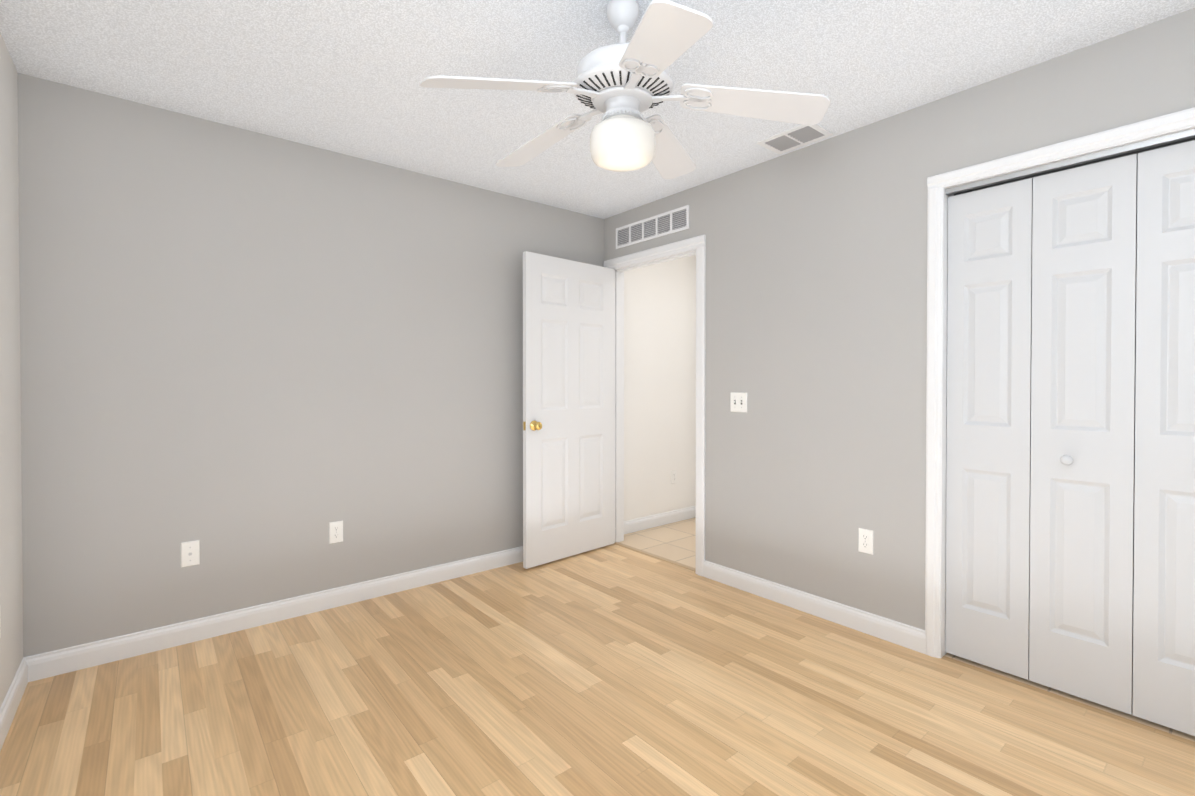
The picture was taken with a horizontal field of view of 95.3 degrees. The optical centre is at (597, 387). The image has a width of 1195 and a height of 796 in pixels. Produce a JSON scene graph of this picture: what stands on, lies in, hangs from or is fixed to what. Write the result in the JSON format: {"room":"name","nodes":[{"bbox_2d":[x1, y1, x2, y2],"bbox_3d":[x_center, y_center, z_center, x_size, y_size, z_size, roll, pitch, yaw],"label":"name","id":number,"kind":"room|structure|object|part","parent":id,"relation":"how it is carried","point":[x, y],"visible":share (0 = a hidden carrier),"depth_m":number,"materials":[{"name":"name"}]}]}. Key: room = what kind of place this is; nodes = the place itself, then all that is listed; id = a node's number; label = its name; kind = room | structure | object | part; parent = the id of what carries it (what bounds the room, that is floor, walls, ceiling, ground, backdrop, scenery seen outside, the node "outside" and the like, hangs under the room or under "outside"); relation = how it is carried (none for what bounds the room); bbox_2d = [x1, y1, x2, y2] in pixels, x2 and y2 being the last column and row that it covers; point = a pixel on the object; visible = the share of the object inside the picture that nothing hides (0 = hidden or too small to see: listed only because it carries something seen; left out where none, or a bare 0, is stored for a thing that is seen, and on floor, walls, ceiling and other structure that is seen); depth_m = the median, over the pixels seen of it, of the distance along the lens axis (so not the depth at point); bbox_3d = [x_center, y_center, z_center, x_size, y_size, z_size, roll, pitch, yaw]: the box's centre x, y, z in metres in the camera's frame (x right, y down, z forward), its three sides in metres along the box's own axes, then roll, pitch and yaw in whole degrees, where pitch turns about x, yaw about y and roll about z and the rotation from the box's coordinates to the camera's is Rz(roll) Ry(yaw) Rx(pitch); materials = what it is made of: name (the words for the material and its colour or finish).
{"room":"empty bedroom","nodes":[
{"label":"empty bedroom","id":0,"kind":"room"},
{"bbox_2d":[0,32,22,707],"bbox_3d":[-1.190,-0.020,0.705,0.150,2.440,3.700,0,1,-40],"label":"wall","id":1,"kind":"structure","parent":0,"point":[11,612],"depth_m":2.01,"materials":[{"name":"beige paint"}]},
{"bbox_2d":[0,656,35,750],"bbox_3d":[-1.127,1.149,0.769,0.014,0.100,3.700,0,1,-40],"label":"baseboard","id":2,"kind":"structure","parent":1,"relation":"attached to","point":[25,674],"depth_m":1.99,"materials":[{"name":"white wood"}]},
{"bbox_2d":[17,73,603,656],"bbox_3d":[-1.189,-0.044,3.202,3.330,2.440,0.150,0,1,-40],"label":"wall","id":3,"kind":"structure","parent":0,"point":[253,363],"depth_m":2.66,"materials":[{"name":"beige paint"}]},
{"bbox_2d":[181,540,199,567],"bbox_3d":[-1.889,0.772,2.526,0.070,0.115,0.013,0,1,-40],"label":"outlet plate","id":4,"kind":"object","parent":3,"relation":"attached to","point":[190,553],"visible":1,"depth_m":2.53,"materials":[{"name":"white plastic"}]},
{"bbox_2d":[32,546,522,679],"bbox_3d":[-1.112,1.126,3.167,3.030,0.100,0.018,0,1,-40],"label":"baseboard","id":5,"kind":"structure","parent":3,"relation":"attached to","point":[60,661],"depth_m":2.67,"materials":[{"name":"white wood"}]},
{"bbox_2d":[329,520,342,543],"bbox_3d":[-1.405,0.779,2.929,0.070,0.115,0.008,0,1,-40],"label":"outlet","id":6,"kind":"object","parent":3,"relation":"attached to","point":[336,532],"visible":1,"depth_m":2.93,"materials":[{"name":"white plastic"}]},
{"bbox_2d":[0,544,1194,795],"bbox_3d":[0.004,1.215,1.702,3.245,0.050,4.000,0,1,-40],"label":"floor","id":7,"kind":"structure","parent":0,"point":[612,670],"depth_m":2.00,"materials":[{"name":"beige wood"}]},
{"bbox_2d":[614,542,695,571],"bbox_3d":[0.391,1.167,3.781,0.045,0.006,0.810,0,1,-40],"label":"trim","id":8,"kind":"structure","parent":7,"relation":"on","point":[658,557],"depth_m":3.74,"materials":[{"name":"beige wood"}]},
{"bbox_2d":[0,0,1194,218],"bbox_3d":[0.036,-1.290,1.706,3.330,0.080,4.000,0,1,-40],"label":"ceiling","id":9,"kind":"structure","parent":0,"point":[344,76],"depth_m":2.10,"materials":[{"name":"white paint"}]},
{"bbox_2d":[419,0,829,178],"bbox_3d":[0.051,-0.996,1.833,1.248,0.510,1.229,0,1,-40],"label":"ceiling fan","id":10,"kind":"object","parent":9,"relation":"hanging from","point":[622,84],"visible":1,"depth_m":1.73,"materials":[{"name":"white plastic"}]},
{"bbox_3d":[0.084,-0.819,1.824,0.220,0.155,0.220,0,1,-40],"label":"lamp shade","id":11,"kind":"part","parent":10,"relation":"part of","materials":[{"name":"white glass"}]},
{"bbox_2d":[756,124,832,154],"bbox_3d":[0.992,-1.256,2.747,0.215,0.011,0.300,0,1,-40],"label":"ceiling vent","id":12,"kind":"object","parent":9,"relation":"in","point":[795,137],"visible":0.96,"depth_m":2.74,"materials":[{"name":"white metal"}]},
{"bbox_2d":[624,255,695,520],"bbox_3d":[0.456,-0.058,4.625,1.020,2.440,0.150,0,1,-40],"label":"wall","id":13,"kind":"structure","parent":0,"point":[659,372],"depth_m":4.55,"materials":[{"name":"white paint"}]},
{"bbox_2d":[624,506,695,533],"bbox_3d":[0.502,1.113,4.557,0.990,0.100,0.030,0,1,-40],"label":"baseboard","id":14,"kind":"structure","parent":13,"relation":"attached to","point":[646,522],"depth_m":4.53,"materials":[{"name":"white wood"}]},
{"bbox_2d":[671,470,676,483],"bbox_3d":[0.661,0.772,4.699,0.070,0.115,0.008,0,1,-40],"label":"outlet","id":15,"kind":"object","parent":13,"relation":"attached to","point":[673,476],"visible":1,"depth_m":4.70,"materials":[{"name":"white plastic"}]},
{"bbox_2d":[604,8,1194,629],"bbox_3d":[1.274,-0.040,2.739,0.120,2.440,3.700,0,1,-40],"label":"wall","id":16,"kind":"structure","parent":0,"point":[816,302],"depth_m":2.69,"materials":[{"name":"grey paint"}]},
{"bbox_2d":[616,205,688,248],"bbox_3d":[0.359,-1.091,3.738,0.008,0.150,0.700,0,1,-40],"label":"air vent","id":17,"kind":"object","parent":16,"relation":"in","point":[667,223],"visible":1,"depth_m":3.71,"materials":[{"name":"white metal"}]},
{"bbox_2d":[604,234,705,575],"bbox_3d":[0.410,0.110,3.787,0.154,2.120,0.960,0,1,-40],"label":"door frame","id":18,"kind":"structure","parent":16,"relation":"attached to","point":[689,247],"depth_m":3.57,"materials":[{"name":"white wood"}]},
{"bbox_2d":[522,251,614,568],"bbox_3d":[-0.176,0.144,3.767,0.806,2.030,0.167,-1,1,-44],"label":"door","id":19,"kind":"structure","parent":18,"relation":"attached to","point":[569,407],"depth_m":3.72,"materials":[{"name":"white wood"}]},
{"bbox_3d":[-0.423,0.246,3.533,0.066,0.066,0.167,-1,1,-44],"label":"knob","id":20,"kind":"part","parent":19,"relation":"part of","materials":[{"name":"gold metal"}]},
{"bbox_2d":[731,392,746,411],"bbox_3d":[0.820,0.086,3.182,0.018,0.115,0.116,0,1,-40],"label":"switch plate","id":21,"kind":"object","parent":16,"relation":"attached to","point":[738,401],"visible":1,"depth_m":3.18,"materials":[{"name":"white plastic"}]},
{"bbox_2d":[703,560,925,653],"bbox_3d":[1.061,1.129,2.903,0.014,0.100,1.257,0,1,-40],"label":"baseboard","id":22,"kind":"structure","parent":16,"relation":"attached to","point":[901,634],"depth_m":2.78,"materials":[{"name":"white wood"}]},
{"bbox_2d":[858,528,872,554],"bbox_3d":[1.292,0.741,2.625,0.008,0.115,0.070,0,1,-40],"label":"outlet","id":23,"kind":"object","parent":16,"relation":"attached to","point":[865,544],"visible":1,"depth_m":2.62,"materials":[{"name":"white plastic"}]},
{"bbox_2d":[925,107,1194,657],"bbox_3d":[1.922,0.133,1.946,0.137,2.110,1.310,0,1,-40],"label":"trim","id":24,"kind":"structure","parent":16,"relation":"attached to","point":[936,377],"depth_m":2.38,"materials":[{"name":"white wood"}]},
{"bbox_2d":[945,140,1194,735],"bbox_3d":[1.902,0.172,1.931,0.090,2.005,1.185,0,1,-40],"label":"bifold closet door","id":25,"kind":"structure","parent":16,"relation":"in","point":[1066,339],"depth_m":2.06,"materials":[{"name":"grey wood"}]},
{"bbox_3d":[1.881,0.273,1.915,0.034,0.038,0.392,0,1,-40],"label":"knob","id":26,"kind":"part","parent":25,"relation":"part of","materials":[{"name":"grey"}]},
{"bbox_2d":[945,128,1194,194],"bbox_3d":[1.907,-0.851,1.924,0.032,0.022,1.190,0,1,-40],"label":"door track","id":27,"kind":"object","parent":16,"relation":"attached to","point":[1135,147],"depth_m":2.04,"materials":[{"name":"silver metal"}]},
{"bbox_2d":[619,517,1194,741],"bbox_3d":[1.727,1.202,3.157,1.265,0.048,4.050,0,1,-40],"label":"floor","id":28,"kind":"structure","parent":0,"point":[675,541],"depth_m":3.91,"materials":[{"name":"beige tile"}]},
{"bbox_2d":[954,138,1194,610],"bbox_3d":[2.212,-0.034,2.184,0.620,2.440,1.430,0,1,-40],"label":"wall","id":29,"kind":"structure","parent":0,"point":[1144,150],"depth_m":2.53,"materials":[{"name":"grey paint"}]}
]}

